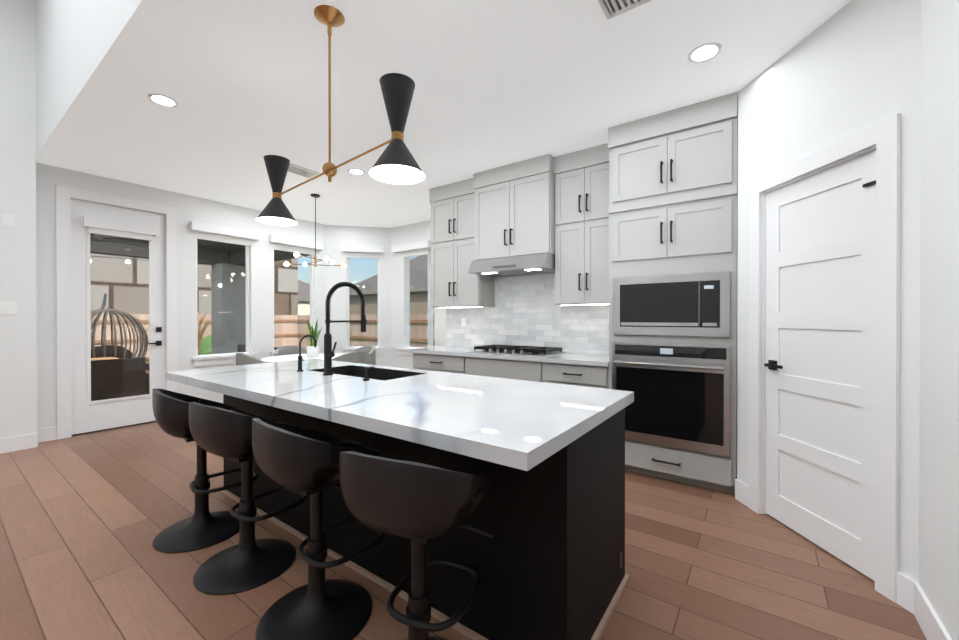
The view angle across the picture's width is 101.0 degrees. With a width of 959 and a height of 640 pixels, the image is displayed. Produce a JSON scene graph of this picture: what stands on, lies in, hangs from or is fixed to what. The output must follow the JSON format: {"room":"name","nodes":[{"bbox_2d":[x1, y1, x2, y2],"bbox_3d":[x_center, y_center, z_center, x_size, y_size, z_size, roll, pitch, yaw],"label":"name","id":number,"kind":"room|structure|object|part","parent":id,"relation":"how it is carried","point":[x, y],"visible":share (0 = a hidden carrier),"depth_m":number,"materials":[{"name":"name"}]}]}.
{"room":"kitchen","nodes":[
{"label":"kitchen","id":0,"kind":"room"},
{"bbox_2d":[0,0,35,438],"bbox_3d":[-5.990,-1.526,2.023,0.340,5.600,4.920,0,0,36],"label":"wall","id":1,"kind":"structure","parent":0,"point":[17,354],"depth_m":3.83,"materials":[{"name":"white paint"}]},
{"bbox_2d":[0,301,16,313],"bbox_3d":[-4.537,-0.118,3.763,0.009,0.120,0.170,0,0,36],"label":"switch plate","id":2,"kind":"object","parent":1,"relation":"attached to","point":[7,307],"depth_m":3.79,"materials":[{"name":"white plastic"}]},
{"bbox_2d":[2,213,14,226],"bbox_3d":[-4.518,-0.960,3.789,0.006,0.115,0.080,0,0,36],"label":"switch plate","id":3,"kind":"object","parent":1,"relation":"attached to","point":[7,219],"depth_m":3.79,"materials":[{"name":"white plastic"}]},
{"bbox_2d":[32,0,142,432],"bbox_3d":[-0.717,-1.523,1.380,9.670,5.600,0.141,0,0,36],"label":"wall","id":4,"kind":"structure","parent":0,"point":[53,53],"depth_m":3.21,"materials":[{"name":"white paint"}]},
{"bbox_2d":[36,162,553,428],"bbox_3d":[-0.282,-0.177,3.632,7.770,2.890,4.300,0,0,36],"label":"wall","id":5,"kind":"structure","parent":0,"point":[394,301],"depth_m":5.74,"materials":[{"name":"white paint"}]},
{"bbox_2d":[56,185,176,439],"bbox_3d":[-4.227,-0.084,4.652,0.161,2.695,1.057,0,0,36],"label":"door frame","id":6,"kind":"structure","parent":5,"relation":"attached to","point":[65,195],"depth_m":4.26,"materials":[{"name":"white wood"}]},
{"bbox_2d":[71,199,164,434],"bbox_3d":[-4.193,-0.035,4.624,0.120,2.569,0.839,0,0,36],"label":"patio door","id":7,"kind":"structure","parent":5,"relation":"in","point":[87,220],"depth_m":4.53,"materials":[{"name":"white"}]},
{"bbox_2d":[189,221,259,366],"bbox_3d":[-3.555,-0.337,5.518,0.210,1.895,0.850,0,0,36],"label":"window","id":8,"kind":"structure","parent":5,"relation":"in","point":[221,358],"depth_m":5.53,"materials":[{"name":"white wood"}]},
{"bbox_3d":[-3.613,-0.330,5.560,0.006,1.604,0.634,0,0,36],"label":"glass","id":9,"kind":"part","parent":8,"relation":"part of","materials":[{"name":"clear glass"}]},
{"bbox_2d":[269,234,322,355],"bbox_3d":[-2.962,-0.340,6.348,0.210,1.895,0.850,0,0,36],"label":"window","id":10,"kind":"structure","parent":5,"relation":"in","point":[291,242],"depth_m":6.39,"materials":[{"name":"white wood"}]},
{"bbox_3d":[-3.021,-0.333,6.390,0.006,1.604,0.634,0,0,36],"label":"glass","id":11,"kind":"part","parent":10,"relation":"part of","materials":[{"name":"clear glass"}]},
{"bbox_2d":[341,245,383,353],"bbox_3d":[-2.039,-0.343,6.933,0.700,1.895,0.210,0,0,-12],"label":"window","id":12,"kind":"structure","parent":5,"relation":"in","point":[366,251],"depth_m":6.92,"materials":[{"name":"white"}]},
{"bbox_3d":[-2.054,-0.335,7.003,0.331,1.604,0.362,0,0,36],"label":"glass","id":13,"kind":"part","parent":12,"relation":"part of","materials":[{"name":"clear glass"}]},
{"bbox_2d":[392,240,432,355],"bbox_3d":[-1.124,-0.342,6.720,0.850,1.895,0.210,0,0,36],"label":"window","id":14,"kind":"structure","parent":5,"relation":"in","point":[417,246],"depth_m":6.59,"materials":[{"name":"white"}]},
{"bbox_3d":[-1.083,-0.335,6.779,0.634,1.604,0.006,0,0,36],"label":"glass","id":15,"kind":"part","parent":14,"relation":"part of","materials":[{"name":"clear glass"}]},
{"bbox_2d":[429,180,496,307],"bbox_3d":[-0.217,-0.891,4.822,0.750,1.468,0.338,0,0,36],"label":"upper cabinet","id":16,"kind":"object","parent":5,"relation":"attached to","point":[455,283],"depth_m":4.70,"materials":[{"name":"grey paint"}]},
{"bbox_2d":[461,318,465,326],"bbox_3d":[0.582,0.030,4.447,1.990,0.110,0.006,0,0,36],"label":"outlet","id":17,"kind":"structure","parent":5,"relation":"attached to","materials":[{"name":"white plastic"}]},
{"bbox_2d":[465,154,560,267],"bbox_3d":[0.434,-1.139,4.295,1.050,0.968,0.438,0,0,36],"label":"upper cabinet","id":18,"kind":"object","parent":5,"relation":"attached to","point":[513,211],"depth_m":4.08,"materials":[{"name":"grey paint"}]},
{"bbox_2d":[468,253,554,276],"bbox_3d":[0.402,-0.579,4.253,0.910,0.147,0.548,0,0,36],"label":"range hood","id":19,"kind":"object","parent":18,"relation":"attached to","point":[528,264],"depth_m":4.09,"materials":[{"name":"silver metal"}]},
{"bbox_2d":[553,144,604,307],"bbox_3d":[1.093,-0.887,3.887,0.628,1.468,0.338,0,0,36],"label":"upper cabinet","id":20,"kind":"object","parent":5,"relation":"attached to","point":[579,272],"depth_m":3.77,"materials":[{"name":"grey paint"}]},
{"bbox_2d":[36,0,850,227],"bbox_3d":[0.491,-1.680,3.074,9.670,0.120,4.300,0,0,36],"label":"ceiling","id":21,"kind":"structure","parent":0,"point":[244,83],"depth_m":2.73,"materials":[{"name":"white paint"}]},
{"bbox_2d":[147,93,178,107],"bbox_3d":[-2.332,-1.615,2.914,0.184,0.008,0.184,0,0,36],"label":"recessed light","id":22,"kind":"object","parent":21,"relation":"in","point":[164,101],"visible":1,"depth_m":2.91,"materials":[{"name":"white"}]},
{"bbox_2d":[287,164,318,177],"bbox_3d":[-1.952,-1.618,4.290,0.220,0.012,0.320,0,0,36],"label":"ceiling vent","id":23,"kind":"object","parent":21,"relation":"in","point":[300,171],"visible":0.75,"depth_m":4.29,"materials":[{"name":"white metal"}]},
{"bbox_2d":[284,194,345,267],"bbox_3d":[-2.139,-1.158,5.149,0.740,0.940,0.708,0,0,36],"label":"pendant light","id":24,"kind":"object","parent":21,"relation":"hanging from","point":[297,254],"visible":1,"depth_m":5.14,"materials":[{"name":"black"}]},
{"bbox_2d":[256,5,424,225],"bbox_3d":[-0.835,-1.126,2.143,1.500,0.980,0.239,0,0,41],"label":"pendant chandelier","id":25,"kind":"object","parent":21,"relation":"hanging from","point":[396,163],"visible":1,"depth_m":1.83,"materials":[{"name":"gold metal"}]},
{"bbox_3d":[-0.835,-1.175,2.142,1.309,0.880,0.175,0,0,36],"label":"frame","id":26,"kind":"part","parent":25,"relation":"part of","materials":[{"name":"gold metal"}]},
{"bbox_2d":[348,168,364,174],"bbox_3d":[-1.349,-1.621,4.326,0.184,0.008,0.184,0,0,36],"label":"recessed light","id":27,"kind":"object","parent":21,"relation":"in","point":[353,171],"visible":0.96,"depth_m":4.31,"materials":[{"name":"white"}]},
{"bbox_2d":[597,0,651,19],"bbox_3d":[0.721,-1.609,1.890,0.320,0.012,0.320,0,0,36],"label":"ceiling vent","id":28,"kind":"object","parent":21,"relation":"in","point":[612,8],"visible":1,"depth_m":2.02,"materials":[{"name":"white metal"}]},
{"bbox_2d":[687,42,721,62],"bbox_3d":[1.362,-1.613,2.392,0.184,0.008,0.184,0,0,36],"label":"recessed light","id":29,"kind":"object","parent":21,"relation":"in","point":[702,53],"visible":1,"depth_m":2.38,"materials":[{"name":"white"}]},
{"bbox_2d":[0,422,926,639],"bbox_3d":[-0.943,1.303,1.075,9.670,0.050,9.240,0,0,36],"label":"floor","id":30,"kind":"structure","parent":0,"point":[86,519],"depth_m":2.03,"materials":[{"name":"brown wood"}]},
{"bbox_2d":[152,388,257,552],"bbox_3d":[-1.648,0.835,2.402,0.526,0.874,0.468,0,0,-44],"label":"stool","id":31,"kind":"object","parent":30,"relation":"on","point":[203,527],"visible":0.69,"depth_m":2.31,"materials":[{"name":"black"}]},
{"bbox_2d":[188,402,306,594],"bbox_3d":[-1.187,0.836,2.080,0.468,0.874,0.526,0,0,32],"label":"stool","id":32,"kind":"object","parent":30,"relation":"on","point":[249,561],"visible":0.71,"depth_m":1.95,"materials":[{"name":"black leather"}]},
{"bbox_2d":[236,353,262,365],"bbox_3d":[-2.712,0.828,4.889,0.542,0.872,0.515,0,0,44],"label":"dining chair","id":33,"kind":"object","parent":30,"relation":"on","point":[243,359],"visible":0.15,"depth_m":4.64,"materials":[{"name":"grey fabric"}]},
{"bbox_2d":[274,345,306,355],"bbox_3d":[-2.720,0.824,5.835,0.542,0.872,0.515,0,0,-44],"label":"dining chair","id":34,"kind":"object","parent":30,"relation":"on","point":[287,350],"visible":0.23,"depth_m":5.97,"materials":[{"name":"grey fabric"}]},
{"bbox_2d":[261,318,345,362],"bbox_3d":[-2.260,0.618,5.365,1.250,1.286,1.250,0,0,36],"label":"dining table","id":35,"kind":"object","parent":30,"relation":"on","point":[313,352],"visible":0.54,"depth_m":5.30,"materials":[{"name":"white"}]},
{"bbox_2d":[307,318,321,356],"bbox_3d":[-2.251,0.238,5.371,0.245,0.527,0.187,0,0,36],"label":"plant","id":36,"kind":"object","parent":35,"relation":"on","point":[312,351],"depth_m":5.32,"materials":[{"name":"green plant"}]},
{"bbox_2d":[252,418,384,639],"bbox_3d":[-0.675,0.837,1.720,0.468,0.874,0.526,0,0,42],"label":"stool","id":37,"kind":"object","parent":30,"relation":"on","point":[305,462],"visible":0.83,"depth_m":1.62,"materials":[{"name":"black leather"}]},
{"bbox_2d":[332,352,365,363],"bbox_3d":[-1.711,0.827,5.003,0.515,0.872,0.542,0,0,34],"label":"dining chair","id":38,"kind":"object","parent":30,"relation":"on","point":[356,357],"visible":0.23,"depth_m":4.81,"materials":[{"name":"grey fabric"}]},
{"bbox_2d":[352,345,375,364],"bbox_3d":[-1.807,0.824,5.843,0.542,0.872,0.515,0,0,44],"label":"dining chair","id":39,"kind":"object","parent":30,"relation":"on","point":[370,351],"visible":0.25,"depth_m":5.87,"materials":[{"name":"grey fabric"}]},
{"bbox_2d":[339,451,493,639],"bbox_3d":[-0.192,0.839,1.383,0.468,0.874,0.526,0,0,24],"label":"stool","id":40,"kind":"object","parent":30,"relation":"on","point":[420,506],"visible":1,"depth_m":1.17,"materials":[{"name":"black leather"}]},
{"bbox_2d":[220,394,632,639],"bbox_3d":[-0.597,0.841,2.436,2.750,0.864,0.740,0,0,36],"label":"kitchen island","id":41,"kind":"object","parent":30,"relation":"on","point":[547,562],"depth_m":1.58,"materials":[{"name":"black wood"}]},
{"bbox_2d":[165,363,600,473],"bbox_3d":[-0.831,0.384,2.146,2.804,0.050,0.620,0,0,36],"label":"island countertop","id":42,"kind":"structure","parent":41,"relation":"on","point":[515,433],"depth_m":1.61,"materials":[{"name":"white stone"}]},
{"bbox_2d":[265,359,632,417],"bbox_3d":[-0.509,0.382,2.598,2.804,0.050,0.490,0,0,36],"label":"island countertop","id":43,"kind":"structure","parent":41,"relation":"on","point":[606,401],"depth_m":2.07,"materials":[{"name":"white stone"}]},
{"bbox_2d":[317,366,424,381],"bbox_3d":[-0.787,0.501,2.729,0.843,0.285,0.404,0,0,36],"label":"sink","id":44,"kind":"object","parent":43,"relation":"in","point":[382,373],"depth_m":2.93,"materials":[{"name":"black metal"}]},
{"bbox_2d":[409,352,456,372],"bbox_3d":[-0.309,0.827,4.734,0.790,0.874,0.598,0,0,36],"label":"base cabinet","id":45,"kind":"object","parent":30,"relation":"on","point":[420,361],"depth_m":4.50,"materials":[{"name":"grey paint"}]},
{"bbox_2d":[457,356,540,381],"bbox_3d":[0.387,0.829,4.238,1.050,0.874,0.598,0,0,36],"label":"base cabinet","id":46,"kind":"object","parent":30,"relation":"on","point":[528,370],"depth_m":3.99,"materials":[{"name":"grey paint"}]},
{"bbox_2d":[409,348,604,367],"bbox_3d":[0.305,0.370,4.277,2.358,0.040,0.628,0,0,36],"label":"countertop","id":47,"kind":"structure","parent":46,"relation":"on","point":[485,353],"depth_m":4.01,"materials":[{"name":"white stone"}]},
{"bbox_2d":[469,344,564,356],"bbox_3d":[0.391,0.320,4.241,0.900,0.059,0.490,0,0,36],"label":"cooktop","id":48,"kind":"object","parent":47,"relation":"in","point":[536,351],"depth_m":4.11,"materials":[{"name":"black metal"}]},
{"bbox_2d":[541,364,604,388],"bbox_3d":[1.017,0.830,3.788,0.628,0.874,0.598,0,0,36],"label":"base cabinet","id":49,"kind":"object","parent":30,"relation":"on","point":[585,375],"depth_m":3.54,"materials":[{"name":"grey paint"}]},
{"bbox_2d":[605,92,737,493],"bbox_3d":[1.631,-0.175,3.317,0.910,2.888,0.646,0,0,36],"label":"tall cabinet","id":50,"kind":"object","parent":30,"relation":"on","point":[627,234],"depth_m":3.03,"materials":[{"name":"grey paint"}]},
{"bbox_2d":[737,0,958,639],"bbox_3d":[1.805,-0.168,1.318,1.685,2.890,2.638,0,0,36],"label":"wall","id":51,"kind":"structure","parent":0,"point":[851,67],"depth_m":1.73,"materials":[{"name":"white paint"}]},
{"bbox_2d":[0,401,951,639],"bbox_3d":[-2.092,1.205,1.832,6.638,0.140,9.059,0,0,36],"label":"baseboard","id":52,"kind":"structure","parent":51,"relation":"attached to","point":[911,596],"depth_m":1.75,"materials":[{"name":"white"}]},
{"bbox_2d":[764,150,875,580],"bbox_3d":[1.887,0.220,2.226,0.091,2.083,0.720,0,0,-3],"label":"pantry door","id":53,"kind":"structure","parent":51,"relation":"in","point":[819,364],"depth_m":2.18,"materials":[{"name":"white wood"}]},
{"bbox_2d":[748,113,900,602],"bbox_3d":[1.927,0.172,2.230,0.159,2.202,0.900,0,0,-3],"label":"door frame","id":54,"kind":"structure","parent":51,"relation":"attached to","point":[882,138],"depth_m":1.85,"materials":[{"name":"white wood"}]},
{"label":"outside","id":55,"kind":"structure","parent":0,"visible":0},
{"bbox_3d":[-24.517,1.291,35.809,98.000,0.140,110.000,0,0,36],"label":"ground","id":56,"kind":"structure","parent":55,"visible":0},
{"bbox_2d":[91,294,277,400],"bbox_3d":[-6.103,0.403,6.633,4.730,1.866,3.360,0,0,36],"label":"patio furniture","id":57,"kind":"object","parent":56,"relation":"on","point":[124,385],"depth_m":5.08,"materials":[{"name":"brown wicker"}]},
{"bbox_2d":[90,233,309,353],"bbox_3d":[-5.530,-0.201,5.823,3.300,3.080,5.050,0,0,36],"label":"patio cover","id":58,"kind":"object","parent":56,"relation":"on","point":[219,282],"depth_m":8.21,"materials":[{"name":"grey"}]},
{"bbox_2d":[90,256,208,264],"bbox_3d":[-6.644,-1.042,6.583,0.070,0.186,3.900,0,0,36],"label":"string lights","id":59,"kind":"object","parent":58,"relation":"hanging from","point":[127,261],"depth_m":7.04,"materials":[{"name":"white"}]},
{"bbox_2d":[90,253,309,314],"bbox_3d":[-19.103,-3.113,13.992,10.800,8.920,21.600,0,0,36],"label":"house","id":60,"kind":"structure","parent":56,"relation":"on","point":[292,295],"depth_m":14.65,"materials":[{"name":"beige"}]},
{"bbox_2d":[198,311,210,354],"bbox_3d":[-4.929,0.568,6.823,0.594,1.534,2.605,0,0,-34],"label":"plants","id":61,"kind":"object","parent":56,"relation":"on","point":[201,330],"depth_m":7.57,"materials":[{"name":"green plant"}]},
{"bbox_2d":[200,335,211,354],"bbox_3d":[-3.658,0.922,10.223,10.093,0.990,3.202,0,0,36],"label":"shrubs","id":62,"kind":"object","parent":56,"relation":"on","point":[204,344],"depth_m":11.46,"materials":[{"name":"green plant"}]},
{"bbox_2d":[91,314,434,357],"bbox_3d":[-4.278,0.639,-0.424,22.960,1.530,22.530,0,0,36],"label":"fence","id":63,"kind":"object","parent":56,"relation":"on","point":[370,325],"depth_m":12.76,"materials":[{"name":"brown wood"}]},
{"bbox_2d":[350,255,434,314],"bbox_3d":[-5.979,-2.927,42.834,14.800,8.320,13.800,0,0,36],"label":"house","id":64,"kind":"structure","parent":56,"relation":"on","point":[367,285],"depth_m":38.09,"materials":[{"name":"beige"}]}
]}

